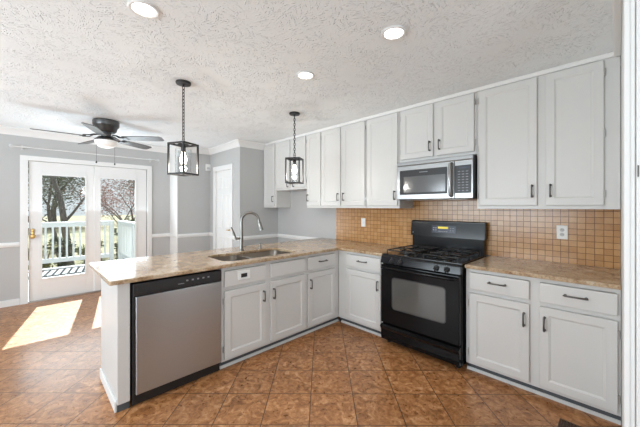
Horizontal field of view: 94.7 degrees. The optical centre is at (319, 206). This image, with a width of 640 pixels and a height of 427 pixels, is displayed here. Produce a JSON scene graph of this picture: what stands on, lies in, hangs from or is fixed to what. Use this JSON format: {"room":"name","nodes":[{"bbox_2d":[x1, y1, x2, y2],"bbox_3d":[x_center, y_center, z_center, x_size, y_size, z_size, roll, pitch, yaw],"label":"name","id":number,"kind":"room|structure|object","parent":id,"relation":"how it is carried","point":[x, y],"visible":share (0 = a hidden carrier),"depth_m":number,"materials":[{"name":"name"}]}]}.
{"room":"kitchen","nodes":[
{"label":"kitchen","id":0,"kind":"room"},
{"bbox_2d":[0,134,169,300],"bbox_3d":[-4.856,0.145,3.720,5.530,2.510,0.120,0,0,-45],"label":"wall","id":1,"kind":"structure","parent":0,"point":[9,156],"depth_m":4.36,"materials":[{"name":"grey paint"}]},
{"bbox_2d":[0,298,19,307],"bbox_3d":[-5.490,1.355,2.999,3.415,0.090,0.014,0,0,-45],"label":"baseboard","id":2,"kind":"structure","parent":1,"relation":"attached to","point":[13,302],"depth_m":4.12,"materials":[{"name":"white paint"}]},
{"bbox_2d":[0,242,19,247],"bbox_3d":[-5.486,0.539,2.995,3.415,0.065,0.024,0,0,-45],"label":"trim","id":3,"kind":"structure","parent":1,"relation":"attached to","point":[12,244],"depth_m":4.13,"materials":[{"name":"white paint"}]},
{"bbox_2d":[29,161,93,300],"bbox_3d":[-3.942,0.359,4.531,0.754,2.041,0.123,0,0,-45],"label":"door","id":4,"kind":"structure","parent":1,"relation":"in","point":[40,288],"depth_m":4.45,"materials":[{"name":"white paint"}]},
{"bbox_2d":[28,290,100,302],"bbox_3d":[-3.717,1.391,4.844,1.530,0.018,0.125,0,0,-45],"label":"trim","id":5,"kind":"structure","parent":1,"relation":"attached to","point":[97,290],"depth_m":4.53,"materials":[{"name":"white wood"}]},
{"bbox_2d":[8,144,158,161],"bbox_3d":[-3.645,-0.838,4.763,1.910,0.070,0.099,0,0,-45],"label":"curtain rod","id":6,"kind":"object","parent":1,"relation":"attached to","point":[9,145],"visible":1,"depth_m":4.58,"materials":[{"name":"grey metal"}]},
{"bbox_2d":[20,155,151,304],"bbox_3d":[-3.675,0.334,4.796,1.687,2.133,0.032,0,0,-45],"label":"trim","id":7,"kind":"structure","parent":1,"relation":"attached to","point":[24,159],"depth_m":4.25,"materials":[{"name":"white paint"}]},
{"bbox_2d":[94,166,145,290],"bbox_3d":[-3.425,0.359,5.089,0.754,2.041,0.058,0,0,-45],"label":"door","id":8,"kind":"structure","parent":1,"relation":"in","point":[139,175],"depth_m":5.12,"materials":[{"name":"white paint"}]},
{"bbox_2d":[0,125,264,154],"bbox_3d":[-4.005,-1.057,4.120,7.006,0.104,1.427,0,0,-30],"label":"trim","id":9,"kind":"structure","parent":1,"relation":"attached to","point":[9,130],"depth_m":4.95,"materials":[{"name":"white paint"}]},
{"bbox_2d":[152,233,169,237],"bbox_3d":[-2.956,0.539,5.500,0.325,0.065,0.024,0,0,-45],"label":"trim","id":10,"kind":"structure","parent":1,"relation":"attached to","point":[162,234],"depth_m":5.50,"materials":[{"name":"white paint"}]},
{"bbox_2d":[178,151,209,252],"bbox_3d":[-2.501,0.145,5.783,0.720,2.510,0.500,0,0,-45],"label":"wall","id":11,"kind":"structure","parent":0,"point":[193,191],"depth_m":5.56,"materials":[{"name":"grey paint"}]},
{"bbox_2d":[170,151,177,253],"bbox_3d":[-2.719,0.195,5.483,0.012,2.410,0.381,0,0,-45],"label":"trim","id":12,"kind":"structure","parent":11,"relation":"attached to","point":[173,156],"depth_m":5.47,"materials":[{"name":"white paint"}]},
{"bbox_2d":[178,232,209,237],"bbox_3d":[-2.360,0.539,5.555,0.600,0.065,0.024,0,0,-45],"label":"trim","id":13,"kind":"structure","parent":11,"relation":"attached to","point":[207,233],"depth_m":5.53,"materials":[{"name":"white paint"}]},
{"bbox_2d":[206,164,210,170],"bbox_3d":[-2.173,-0.755,5.729,0.090,0.130,0.037,0,0,-45],"label":"door chime","id":14,"kind":"object","parent":11,"relation":"attached to","point":[208,166],"visible":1,"depth_m":5.72,"materials":[{"name":"white plastic"}]},
{"bbox_2d":[210,147,245,249],"bbox_3d":[-1.708,0.145,5.408,0.120,2.510,1.150,0,0,-45],"label":"wall","id":15,"kind":"structure","parent":0,"point":[235,156],"depth_m":5.04,"materials":[{"name":"grey paint"}]},
{"bbox_2d":[213,164,232,248],"bbox_3d":[-1.770,0.328,5.394,0.048,2.145,0.737,0,0,-45],"label":"trim","id":16,"kind":"structure","parent":15,"relation":"attached to","point":[228,166],"depth_m":5.56,"materials":[{"name":"white paint"}]},
{"bbox_2d":[217,170,229,248],"bbox_3d":[-1.758,0.369,5.400,0.087,2.050,0.612,0,0,-45],"label":"door","id":17,"kind":"structure","parent":15,"relation":"in","point":[223,177],"depth_m":5.44,"materials":[{"name":"white paint"}]},
{"bbox_2d":[246,148,277,245],"bbox_3d":[-1.018,0.145,5.365,0.800,2.510,0.120,0,0,-45],"label":"wall","id":18,"kind":"structure","parent":0,"point":[254,158],"depth_m":5.20,"materials":[{"name":"grey paint"}]},
{"bbox_2d":[243,234,277,239],"bbox_3d":[-1.064,0.539,5.219,0.810,0.065,0.024,0,0,-45],"label":"trim","id":19,"kind":"structure","parent":18,"relation":"attached to","point":[266,235],"depth_m":5.21,"materials":[{"name":"white paint"}]},
{"bbox_2d":[265,52,613,145],"bbox_3d":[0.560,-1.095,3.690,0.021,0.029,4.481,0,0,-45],"label":"trim","id":20,"kind":"structure","parent":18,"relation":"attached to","point":[611,54],"depth_m":2.77,"materials":[{"name":"white paint"}]},
{"bbox_2d":[0,0,620,148],"bbox_3d":[-1.048,-1.170,0.967,7.070,0.120,9.450,0,0,-45],"label":"ceiling","id":21,"kind":"structure","parent":0,"point":[64,64],"depth_m":2.17,"materials":[{"name":"white paint"}]},
{"bbox_2d":[30,118,163,164],"bbox_3d":[-2.812,-0.828,3.805,1.328,0.562,1.365,0,0,-45],"label":"ceiling fan","id":22,"kind":"object","parent":21,"relation":"hanging from","point":[105,127],"visible":1,"depth_m":3.77,"materials":[{"name":"grey metal"}]},
{"bbox_2d":[127,0,159,18],"bbox_3d":[-0.989,-1.104,1.656,0.156,0.009,0.156,0,0,-45],"label":"recessed light","id":23,"kind":"object","parent":21,"relation":"in","point":[141,8],"visible":1,"depth_m":1.65,"materials":[{"name":"white paint"}]},
{"bbox_2d":[167,79,198,175],"bbox_3d":[-1.220,-0.694,2.635,0.182,0.830,0.182,0,0,20],"label":"pendant lamp","id":24,"kind":"object","parent":21,"relation":"hanging from","point":[183,144],"visible":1,"depth_m":2.62,"materials":[{"name":"brown metal"}]},
{"bbox_2d":[285,111,303,183],"bbox_3d":[-0.303,-0.690,3.506,0.176,0.838,0.176,0,0,12],"label":"pendant lamp","id":25,"kind":"object","parent":21,"relation":"hanging from","point":[293,113],"visible":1,"depth_m":3.49,"materials":[{"name":"brown metal"}]},
{"bbox_2d":[296,71,314,79],"bbox_3d":[-0.123,-1.104,2.492,0.156,0.009,0.156,0,0,-45],"label":"recessed light","id":26,"kind":"object","parent":21,"relation":"in","point":[304,75],"visible":1,"depth_m":2.49,"materials":[{"name":"white paint"}]},
{"bbox_2d":[381,26,405,40],"bbox_3d":[0.471,-1.104,1.884,0.156,0.009,0.156,0,0,-45],"label":"recessed light","id":27,"kind":"object","parent":21,"relation":"in","point":[391,33],"visible":1,"depth_m":1.88,"materials":[{"name":"white paint"}]},
{"bbox_2d":[0,291,621,426],"bbox_3d":[-1.048,1.460,0.967,7.070,0.120,9.450,0,0,-45],"label":"floor","id":28,"kind":"structure","parent":0,"point":[337,374],"depth_m":2.28,"materials":[{"name":"tile"}]},
{"bbox_2d":[101,278,101,368],"bbox_3d":[-0.780,0.962,3.438,2.872,0.874,0.018,0,0,-45],"label":"panel","id":29,"kind":"object","parent":28,"relation":"on","point":[101,278],"visible":0.04,"depth_m":2.42,"materials":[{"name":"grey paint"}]},
{"bbox_2d":[100,279,129,412],"bbox_3d":[-1.559,0.963,2.227,0.085,0.875,0.609,0,0,-45],"label":"peninsula end panel","id":30,"kind":"object","parent":28,"relation":"on","point":[115,371],"visible":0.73,"depth_m":2.03,"materials":[{"name":"grey paint"}]},
{"bbox_2d":[130,269,221,405],"bbox_3d":[-1.271,0.967,2.475,0.647,0.858,0.609,0,0,-45],"label":"dishwasher","id":31,"kind":"object","parent":28,"relation":"on","point":[175,321],"visible":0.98,"depth_m":2.23,"materials":[{"name":"silver metal"}]},
{"bbox_2d":[217,251,305,368],"bbox_3d":[-0.688,0.963,3.052,0.972,0.875,0.657,0,0,-45],"label":"base cabinet","id":32,"kind":"object","parent":28,"relation":"on","point":[263,307],"visible":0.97,"depth_m":2.78,"materials":[{"name":"grey paint"}]},
{"bbox_2d":[238,270,249,279],"bbox_3d":[-0.681,0.613,2.643,0.124,0.078,0.005,0,0,-45],"label":"switch plate","id":33,"kind":"object","parent":32,"relation":"attached to","point":[242,274],"depth_m":2.64,"materials":[{"name":"white plastic"}]},
{"bbox_2d":[304,250,338,334],"bbox_3d":[-0.144,0.963,3.591,0.555,0.875,0.657,0,0,-45],"label":"base cabinet","id":34,"kind":"object","parent":28,"relation":"on","point":[322,269],"visible":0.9,"depth_m":3.36,"materials":[{"name":"grey paint"}]},
{"bbox_2d":[339,250,382,336],"bbox_3d":[0.663,0.963,3.548,0.702,0.875,0.648,0,0,-45],"label":"base cabinet","id":35,"kind":"object","parent":28,"relation":"on","point":[359,273],"visible":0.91,"depth_m":3.32,"materials":[{"name":"grey paint"}]},
{"bbox_2d":[89,238,411,285],"bbox_3d":[-0.458,0.509,3.089,2.941,0.030,1.565,0,0,-45],"label":"countertop","id":36,"kind":"structure","parent":35,"relation":"on","point":[122,271],"depth_m":2.80,"materials":[{"name":"beige stone"}]},
{"bbox_2d":[231,211,263,250],"bbox_3d":[-0.814,0.274,3.306,0.355,0.438,0.099,0,0,-14],"label":"kitchen faucet","id":37,"kind":"object","parent":36,"relation":"on","point":[240,238],"visible":1,"depth_m":3.30,"materials":[{"name":"silver metal"}]},
{"bbox_2d":[214,250,295,270],"bbox_3d":[-0.700,0.623,3.085,0.873,0.196,0.469,0,0,-45],"label":"sink","id":38,"kind":"object","parent":36,"relation":"in","point":[272,252],"visible":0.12,"depth_m":3.29,"materials":[{"name":"silver metal"}]},
{"bbox_2d":[380,220,487,367],"bbox_3d":[1.138,0.780,2.990,0.792,1.240,0.795,0,0,-45],"label":"gas range","id":39,"kind":"object","parent":28,"relation":"on","point":[423,285],"visible":0.97,"depth_m":2.78,"materials":[{"name":"black metal"}]},
{"bbox_2d":[382,249,484,265],"bbox_3d":[1.137,0.496,2.988,0.610,0.022,0.795,0,0,-45],"label":"cooktop","id":40,"kind":"object","parent":39,"relation":"in","point":[418,258],"depth_m":2.81,"materials":[{"name":"black metal"}]},
{"bbox_2d":[466,268,620,424],"bbox_3d":[1.791,0.963,2.409,0.702,0.875,0.931,0,0,-45],"label":"base cabinet","id":41,"kind":"object","parent":28,"relation":"on","point":[558,341],"visible":0.98,"depth_m":2.12,"materials":[{"name":"grey paint"}]},
{"bbox_2d":[465,255,620,289],"bbox_3d":[1.798,0.509,2.413,0.684,0.030,0.929,0,0,-45],"label":"countertop","id":42,"kind":"structure","parent":41,"relation":"on","point":[603,277],"depth_m":2.27,"materials":[{"name":"beige stone"}]},
{"bbox_2d":[558,418,580,426],"bbox_3d":[1.639,1.397,1.791,0.130,0.006,0.300,0,0,-45],"label":"floor vent","id":43,"kind":"object","parent":28,"relation":"in","point":[562,423],"visible":1,"depth_m":1.89,"materials":[{"name":"brown metal"}]},
{"bbox_2d":[278,66,620,269],"bbox_3d":[0.840,0.145,3.964,0.130,2.510,4.486,0,0,-45],"label":"wall","id":44,"kind":"structure","parent":0,"point":[298,220],"depth_m":4.95,"materials":[{"name":"grey paint"}]},
{"bbox_2d":[264,143,290,207],"bbox_3d":[-0.784,-0.529,5.247,0.371,1.100,0.377,0,0,-45],"label":"upper cabinet","id":45,"kind":"object","parent":44,"relation":"attached to","point":[273,198],"visible":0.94,"depth_m":5.13,"materials":[{"name":"grey paint"}]},
{"bbox_2d":[276,135,306,190],"bbox_3d":[-0.378,-0.673,4.837,0.371,0.811,0.771,0,0,-45],"label":"upper cabinet","id":46,"kind":"object","parent":44,"relation":"attached to","point":[284,149],"visible":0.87,"depth_m":4.74,"materials":[{"name":"grey paint"}]},
{"bbox_2d":[278,234,314,239],"bbox_3d":[-0.403,0.539,5.110,0.024,0.065,1.110,0,0,-45],"label":"trim","id":47,"kind":"structure","parent":44,"relation":"attached to","point":[279,235],"depth_m":5.14,"materials":[{"name":"white paint"}]},
{"bbox_2d":[306,132,321,207],"bbox_3d":[0.005,-0.529,4.449,0.371,1.100,0.311,0,0,-45],"label":"upper cabinet","id":48,"kind":"object","parent":44,"relation":"attached to","point":[314,142],"visible":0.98,"depth_m":4.33,"materials":[{"name":"grey paint"}]},
{"bbox_2d":[321,120,366,207],"bbox_3d":[0.394,-0.529,4.056,0.371,1.100,0.788,0,0,-45],"label":"upper cabinet","id":49,"kind":"object","parent":44,"relation":"attached to","point":[344,148],"visible":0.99,"depth_m":3.91,"materials":[{"name":"grey paint"}]},
{"bbox_2d":[366,112,412,207],"bbox_3d":[0.835,-0.529,3.611,0.371,1.100,0.458,0,0,-45],"label":"upper cabinet","id":50,"kind":"object","parent":44,"relation":"attached to","point":[383,132],"visible":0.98,"depth_m":3.49,"materials":[{"name":"grey paint"}]},
{"bbox_2d":[400,92,476,162],"bbox_3d":[1.284,-0.785,3.158,0.371,0.587,0.809,0,0,-45],"label":"upper cabinet","id":51,"kind":"object","parent":44,"relation":"attached to","point":[445,128],"visible":0.93,"depth_m":3.00,"materials":[{"name":"grey paint"}]},
{"bbox_2d":[397,154,476,200],"bbox_3d":[1.252,-0.277,3.127,0.440,0.417,0.800,0,0,-45],"label":"microwave oven","id":52,"kind":"object","parent":51,"relation":"attached to","point":[447,178],"visible":0.99,"depth_m":2.96,"materials":[{"name":"silver metal"}]},
{"bbox_2d":[458,170,467,190],"bbox_3d":[1.353,-0.242,2.793,0.001,0.190,0.094,0,0,-45],"label":"keypad","id":53,"kind":"object","parent":52,"relation":"attached to","point":[462,174],"depth_m":2.79,"materials":[{"name":"grey"}]},
{"bbox_2d":[336,199,619,268],"bbox_3d":[1.306,0.197,3.393,0.008,0.593,3.013,0,0,-45],"label":"tile backsplash","id":54,"kind":"structure","parent":44,"relation":"attached to","point":[593,239],"depth_m":2.81,"materials":[{"name":"beige tile"}]},
{"bbox_2d":[361,218,365,226],"bbox_3d":[0.598,0.222,4.091,0.016,0.118,0.072,0,0,-45],"label":"light switch","id":55,"kind":"object","parent":54,"relation":"attached to","point":[363,220],"visible":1,"depth_m":4.09,"materials":[{"name":"white plastic"}]},
{"bbox_2d":[557,225,567,238],"bbox_3d":[2.109,0.225,2.569,0.009,0.120,0.076,0,0,-45],"label":"wall outlet","id":56,"kind":"object","parent":54,"relation":"attached to","point":[562,230],"visible":1,"depth_m":2.57,"materials":[{"name":"white plastic"}]},
{"bbox_2d":[477,56,619,208],"bbox_3d":[1.903,-0.529,2.531,0.371,1.100,0.945,0,0,-45],"label":"upper cabinet","id":57,"kind":"object","parent":44,"relation":"attached to","point":[551,140],"visible":1,"depth_m":2.36,"materials":[{"name":"grey paint"}]},
{"bbox_2d":[621,0,635,426],"bbox_3d":[1.877,0.145,1.764,1.750,2.510,0.100,0,0,-45],"label":"wall partition","id":58,"kind":"structure","parent":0,"point":[622,46],"depth_m":1.24,"materials":[{"name":"white paint"}]},
{"bbox_2d":[612,0,621,56],"bbox_3d":[1.574,-1.087,1.562,1.535,0.044,0.038,0,0,-45],"label":"trim","id":59,"kind":"structure","parent":58,"relation":"attached to","point":[616,4],"depth_m":1.75,"materials":[{"name":"white paint"}]},
{"bbox_2d":[624,0,629,426],"bbox_3d":[1.219,0.145,1.172,0.018,2.509,0.016,0,0,-45],"label":"trim","id":60,"kind":"structure","parent":58,"relation":"attached to","point":[626,2],"depth_m":1.17,"materials":[{"name":"white paint"}]},
{"bbox_2d":[630,0,634,426],"bbox_3d":[1.234,0.145,1.165,0.008,2.509,0.014,0,0,-45],"label":"trim","id":61,"kind":"structure","parent":58,"relation":"attached to","point":[632,2],"depth_m":1.16,"materials":[{"name":"white paint"}]},
{"bbox_3d":[2.418,0.145,0.060,0.118,2.510,3.084,0,0,-45],"label":"wall","id":62,"kind":"structure","parent":0,"visible":0},
{"bbox_2d":[636,0,639,426],"bbox_3d":[1.524,0.292,0.864,0.017,2.205,0.816,0,0,-45],"label":"door","id":63,"kind":"structure","parent":62,"relation":"in","point":[637,1],"depth_m":1.15,"materials":[{"name":"white paint"}]},
{"label":"outside","id":64,"kind":"structure","parent":0,"visible":0},
{"bbox_2d":[28,215,134,267],"bbox_3d":[-30.258,2.300,37.685,130.000,0.200,83.860,0,0,-45],"label":"ground","id":65,"kind":"structure","parent":64,"point":[73,218],"depth_m":23.09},
{"bbox_2d":[28,239,57,269],"bbox_3d":[-7.724,1.569,8.136,0.944,1.297,1.018,0,0,35],"label":"shrub","id":66,"kind":"object","parent":65,"relation":"on","point":[47,265],"visible":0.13,"depth_m":8.29,"materials":[{"name":"green plant"}]},
{"bbox_2d":[28,177,80,229],"bbox_3d":[-12.291,-0.138,12.753,2.096,4.678,3.756,0,0,26],"label":"tree","id":67,"kind":"object","parent":65,"relation":"on","point":[45,177],"visible":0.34,"depth_m":13.38,"materials":[{"name":"green plant"}]},
{"bbox_2d":[28,161,84,243],"bbox_3d":[-16.673,-1.613,17.130,7.808,7.663,4.910,0,0,16],"label":"tree","id":68,"kind":"object","parent":65,"relation":"on","point":[49,218],"visible":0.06,"depth_m":17.40,"materials":[{"name":"green plant"}]},
{"bbox_2d":[49,235,76,266],"bbox_3d":[-7.800,1.542,9.002,0.736,1.325,0.792,0,0,-45],"label":"shrub","id":69,"kind":"object","parent":65,"relation":"on","point":[63,242],"visible":0.49,"depth_m":8.93,"materials":[{"name":"green plant"}]},
{"bbox_2d":[28,162,114,221],"bbox_3d":[-28.982,-3.430,32.440,11.477,11.343,12.918,0,0,15],"label":"tree","id":70,"kind":"object","parent":65,"relation":"on","point":[53,214],"visible":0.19,"depth_m":32.34,"materials":[{"name":"green plant"}]},
{"bbox_2d":[44,176,108,264],"bbox_3d":[-10.254,-1.881,11.674,6.440,8.189,4.982,0,0,2],"label":"tree","id":71,"kind":"object","parent":65,"relation":"on","point":[62,210],"visible":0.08,"depth_m":10.61,"materials":[{"name":"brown plant"}]},
{"bbox_2d":[71,239,104,263],"bbox_3d":[-6.940,1.591,8.878,0.896,1.230,0.891,0,0,-45],"label":"shrub","id":72,"kind":"object","parent":65,"relation":"on","point":[83,247],"visible":0.15,"depth_m":8.70,"materials":[{"name":"green plant"}]},
{"bbox_2d":[63,178,134,230],"bbox_3d":[-9.983,0.168,14.514,3.686,4.094,4.468,0,0,-25],"label":"tree","id":73,"kind":"object","parent":65,"relation":"on","point":[103,200],"visible":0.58,"depth_m":13.85,"materials":[{"name":"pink plant"}]},
{"bbox_2d":[81,179,134,219],"bbox_3d":[-15.090,-0.606,23.324,3.549,5.636,6.374,0,0,28],"label":"tree","id":74,"kind":"object","parent":65,"relation":"on","point":[109,179],"visible":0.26,"depth_m":23.44,"materials":[{"name":"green plant"}]},
{"bbox_2d":[101,179,134,207],"bbox_3d":[-26.025,-3.658,43.283,10.725,11.721,13.426,0,0,-8],"label":"tree","id":75,"kind":"object","parent":65,"relation":"on","point":[133,182],"visible":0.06,"depth_m":41.99,"materials":[{"name":"green plant"}]},
{"bbox_2d":[114,242,123,259],"bbox_3d":[-6.492,1.553,9.912,0.800,1.305,0.829,0,0,-45],"label":"shrub","id":76,"kind":"object","parent":65,"relation":"on","point":[116,243],"visible":0.06,"depth_m":9.80,"materials":[{"name":"green plant"}]},
{"bbox_2d":[114,216,134,250],"bbox_3d":[-7.312,1.306,11.524,1.516,1.856,1.752,0,0,-45],"label":"shrub","id":77,"kind":"object","parent":65,"relation":"on","point":[131,220],"visible":0.02,"depth_m":11.37,"materials":[{"name":"green plant"}]},
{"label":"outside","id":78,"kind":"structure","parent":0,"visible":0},
{"bbox_2d":[28,264,84,299],"bbox_3d":[-5.958,1.475,5.061,5.050,0.050,3.304,0,0,-45],"label":"floor","id":79,"kind":"structure","parent":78,"point":[73,269],"depth_m":6.57,"materials":[{"name":"white wood"}]},
{"bbox_2d":[28,220,113,264],"bbox_3d":[-7.018,0.910,6.167,4.500,1.080,0.120,0,0,-45],"label":"deck railing","id":80,"kind":"object","parent":79,"relation":"on","point":[45,225],"visible":0.61,"depth_m":7.13,"materials":[{"name":"white paint"}]},
{"bbox_2d":[118,220,134,259],"bbox_3d":[-4.284,0.910,6.803,0.120,1.080,2.998,0,0,-45],"label":"deck railing","id":81,"kind":"object","parent":79,"relation":"on","point":[126,229],"visible":0.38,"depth_m":7.27,"materials":[{"name":"white paint"}]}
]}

